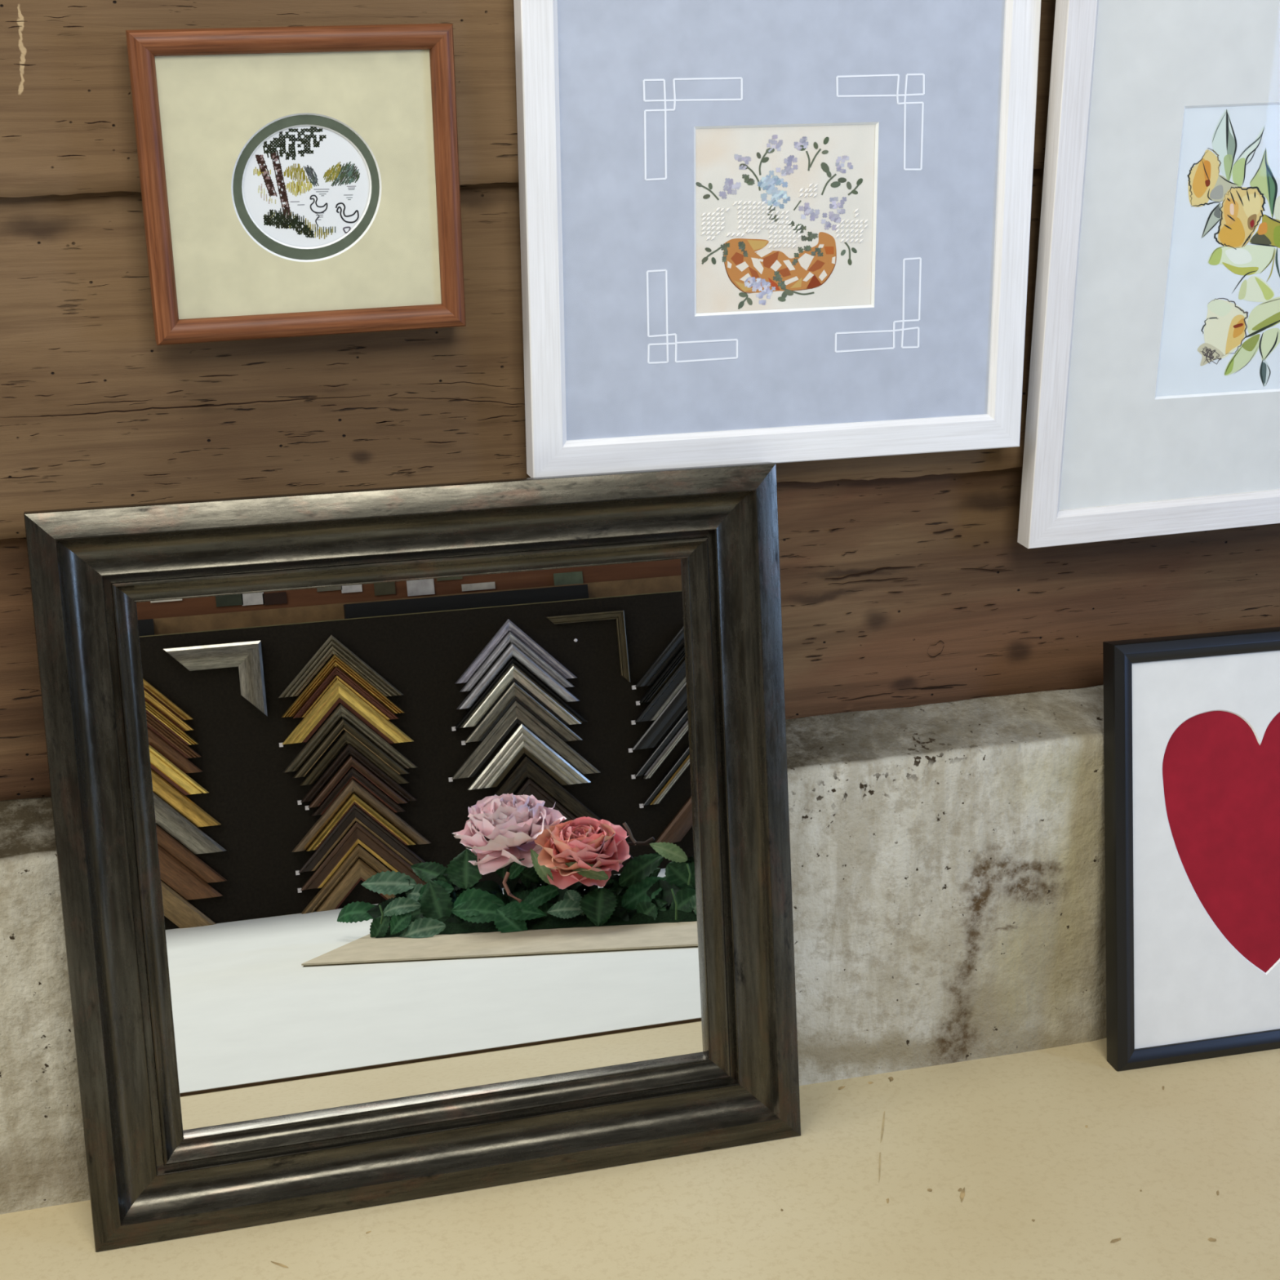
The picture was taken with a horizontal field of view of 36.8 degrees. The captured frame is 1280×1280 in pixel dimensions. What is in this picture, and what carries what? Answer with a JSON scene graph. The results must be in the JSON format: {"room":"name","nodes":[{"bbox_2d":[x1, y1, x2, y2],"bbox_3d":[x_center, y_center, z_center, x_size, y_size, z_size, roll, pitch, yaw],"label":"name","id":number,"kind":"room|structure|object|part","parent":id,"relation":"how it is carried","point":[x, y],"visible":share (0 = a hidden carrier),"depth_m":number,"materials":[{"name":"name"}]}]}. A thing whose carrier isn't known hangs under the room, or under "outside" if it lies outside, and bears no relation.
{"room":"service shop","nodes":[
{"label":"service shop","id":0,"kind":"room"},
{"bbox_2d":[0,168,1044,539],"bbox_3d":[0.063,-0.255,1.523,3.000,0.277,0.035,-5,18,-16],"label":"board","id":1,"kind":"object","parent":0,"point":[94,412],"visible":0.38,"depth_m":1.43,"materials":[{"name":"brown wood"}]},
{"bbox_2d":[1017,0,1279,548],"bbox_3d":[0.515,-0.337,1.588,0.411,0.511,0.046,-6,18,-16],"label":"framed piece","id":2,"kind":"object","parent":1,"relation":"attached to","point":[1153,402],"visible":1,"depth_m":1.57,"materials":[{"name":"white paint"}]},
{"bbox_3d":[0.336,-0.318,1.536,0.029,0.505,0.020,-6,21,-16],"label":"rail","id":3,"kind":"part","parent":2,"relation":"part of","materials":[{"name":"white paint"}]},
{"bbox_3d":[0.516,-0.114,1.672,0.404,0.029,0.020,-6,21,-16],"label":"rail","id":4,"kind":"part","parent":2,"relation":"part of","materials":[{"name":"white paint"}]},
{"bbox_2d":[0,0,1055,197],"bbox_3d":[0.062,-0.473,1.454,3.000,0.244,0.035,-5,18,-16],"label":"board","id":5,"kind":"object","parent":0,"point":[67,122],"visible":0.27,"depth_m":1.34,"materials":[{"name":"brown wood"}]},
{"bbox_2d":[125,22,466,345],"bbox_3d":[-0.239,-0.324,1.368,0.223,0.213,0.028,-6,20,-15],"label":"framed picture","id":6,"kind":"object","parent":5,"relation":"attached to","point":[295,181],"visible":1,"depth_m":1.36,"materials":[{"name":"beige paper"}]},
{"bbox_3d":[-0.338,-0.313,1.341,0.017,0.213,0.027,-6,20,-15],"label":"rail","id":7,"kind":"part","parent":6,"relation":"part of","materials":[{"name":"orange wood"}]},
{"bbox_3d":[-0.241,-0.416,1.336,0.223,0.017,0.027,-6,20,-15],"label":"rail","id":8,"kind":"part","parent":6,"relation":"part of","materials":[{"name":"orange wood"}]},
{"bbox_3d":[-0.238,-0.231,1.400,0.223,0.017,0.027,-6,20,-15],"label":"rail","id":9,"kind":"part","parent":6,"relation":"part of","materials":[{"name":"orange wood"}]},
{"bbox_3d":[-0.141,-0.334,1.394,0.017,0.213,0.027,-6,20,-15],"label":"rail","id":10,"kind":"part","parent":6,"relation":"part of","materials":[{"name":"orange wood"}]},
{"bbox_2d":[513,0,1041,477],"bbox_3d":[0.109,-0.380,1.462,0.407,0.495,0.025,-5,18,-15],"label":"framed picture","id":11,"kind":"object","parent":5,"relation":"attached to","point":[751,231],"visible":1,"depth_m":1.48,"materials":[{"name":"blue paper"}]},
{"bbox_3d":[-0.074,-0.364,1.414,0.028,0.495,0.024,-5,18,-15],"label":"rail","id":12,"kind":"part","parent":11,"relation":"part of","materials":[{"name":"white paint"}]},
{"bbox_3d":[0.111,-0.157,1.531,0.407,0.028,0.024,-5,18,-15],"label":"rail","id":13,"kind":"part","parent":11,"relation":"part of","materials":[{"name":"white paint"}]},
{"bbox_3d":[0.292,-0.397,1.510,0.028,0.495,0.024,-5,18,-15],"label":"rail","id":14,"kind":"part","parent":11,"relation":"part of","materials":[{"name":"white paint"}]},
{"bbox_2d":[0,684,1106,1214],"bbox_3d":[0.074,0.229,1.641,3.000,0.306,0.104,-5,18,-16],"label":"wall","id":15,"kind":"structure","parent":0,"point":[948,859],"depth_m":1.64,"materials":[{"name":"concrete"}]},
{"bbox_2d":[0,466,1279,800],"bbox_3d":[0.061,-0.040,1.600,3.000,0.244,0.017,-5,18,-16],"label":"board","id":16,"kind":"object","parent":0,"point":[916,591],"visible":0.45,"depth_m":1.65,"materials":[{"name":"brown wood"}]},
{"bbox_2d":[0,1037,1279,1279],"bbox_3d":[0.356,0.676,0.778,3.200,0.030,2.100,-5,18,-16],"label":"tabletop","id":17,"kind":"object","parent":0,"point":[1059,1162],"visible":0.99,"depth_m":1.49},
{"bbox_2d":[23,462,800,1252],"bbox_3d":[-0.153,0.157,1.478,0.560,0.548,0.117,-5,18,-15],"label":"framed mirror","id":18,"kind":"object","parent":17,"relation":"on","point":[460,816],"visible":1,"depth_m":1.48,"materials":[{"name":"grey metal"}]},
{"bbox_3d":[-0.396,0.180,1.411,0.054,0.552,0.036,-5,9,-15],"label":"rail","id":19,"kind":"part","parent":18,"relation":"part of","materials":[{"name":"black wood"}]},
{"bbox_3d":[-0.364,0.176,1.427,0.016,0.442,0.020,-5,9,-15],"label":"rail","id":20,"kind":"part","parent":18,"relation":"part of","materials":[{"name":"black wood"}]},
{"bbox_3d":[-0.165,-0.088,1.440,0.560,0.054,0.036,-5,9,-15],"label":"rail","id":21,"kind":"part","parent":18,"relation":"part of","materials":[{"name":"black wood"}]},
{"bbox_3d":[-0.165,-0.054,1.452,0.451,0.016,0.020,-5,9,-15],"label":"rail","id":22,"kind":"part","parent":18,"relation":"part of","materials":[{"name":"black wood"}]},
{"bbox_2d":[136,558,705,1133],"bbox_3d":[-0.157,0.156,1.491,0.428,0.420,0.003,-5,9,-15],"label":"mirror glass","id":23,"kind":"object","parent":18,"relation":"attached to","point":[428,837],"depth_m":1.49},
{"bbox_3d":[-0.145,0.367,1.517,0.451,0.016,0.020,-5,9,-15],"label":"rail","id":24,"kind":"part","parent":18,"relation":"part of","materials":[{"name":"black wood"}]},
{"bbox_3d":[-0.141,0.403,1.516,0.560,0.054,0.036,-5,9,-15],"label":"rail","id":25,"kind":"part","parent":18,"relation":"part of","materials":[{"name":"black wood"}]},
{"bbox_3d":[0.053,0.138,1.541,0.016,0.442,0.020,-5,9,-15],"label":"rail","id":26,"kind":"part","parent":18,"relation":"part of","materials":[{"name":"black wood"}]},
{"bbox_3d":[0.090,0.135,1.544,0.054,0.552,0.036,-5,9,-15],"label":"rail","id":27,"kind":"part","parent":18,"relation":"part of","materials":[{"name":"black wood"}]},
{"bbox_2d":[1102,626,1279,1071],"bbox_3d":[0.555,0.177,1.693,0.310,0.375,0.082,-5,18,-13],"label":"framed picture","id":28,"kind":"object","parent":17,"relation":"on","point":[1192,722],"visible":1,"depth_m":1.67,"materials":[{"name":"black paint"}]},
{"bbox_3d":[0.414,0.189,1.659,0.018,0.377,0.022,-5,9,-13],"label":"rail","id":29,"kind":"part","parent":28,"relation":"part of","materials":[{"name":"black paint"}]},
{"bbox_3d":[0.547,0.000,1.666,0.310,0.018,0.022,-5,9,-13],"label":"rail","id":30,"kind":"part","parent":28,"relation":"part of","materials":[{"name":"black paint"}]},
{"bbox_3d":[0.563,0.355,1.719,0.310,0.018,0.022,-5,9,-13],"label":"rail","id":31,"kind":"part","parent":28,"relation":"part of","materials":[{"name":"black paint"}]}
]}

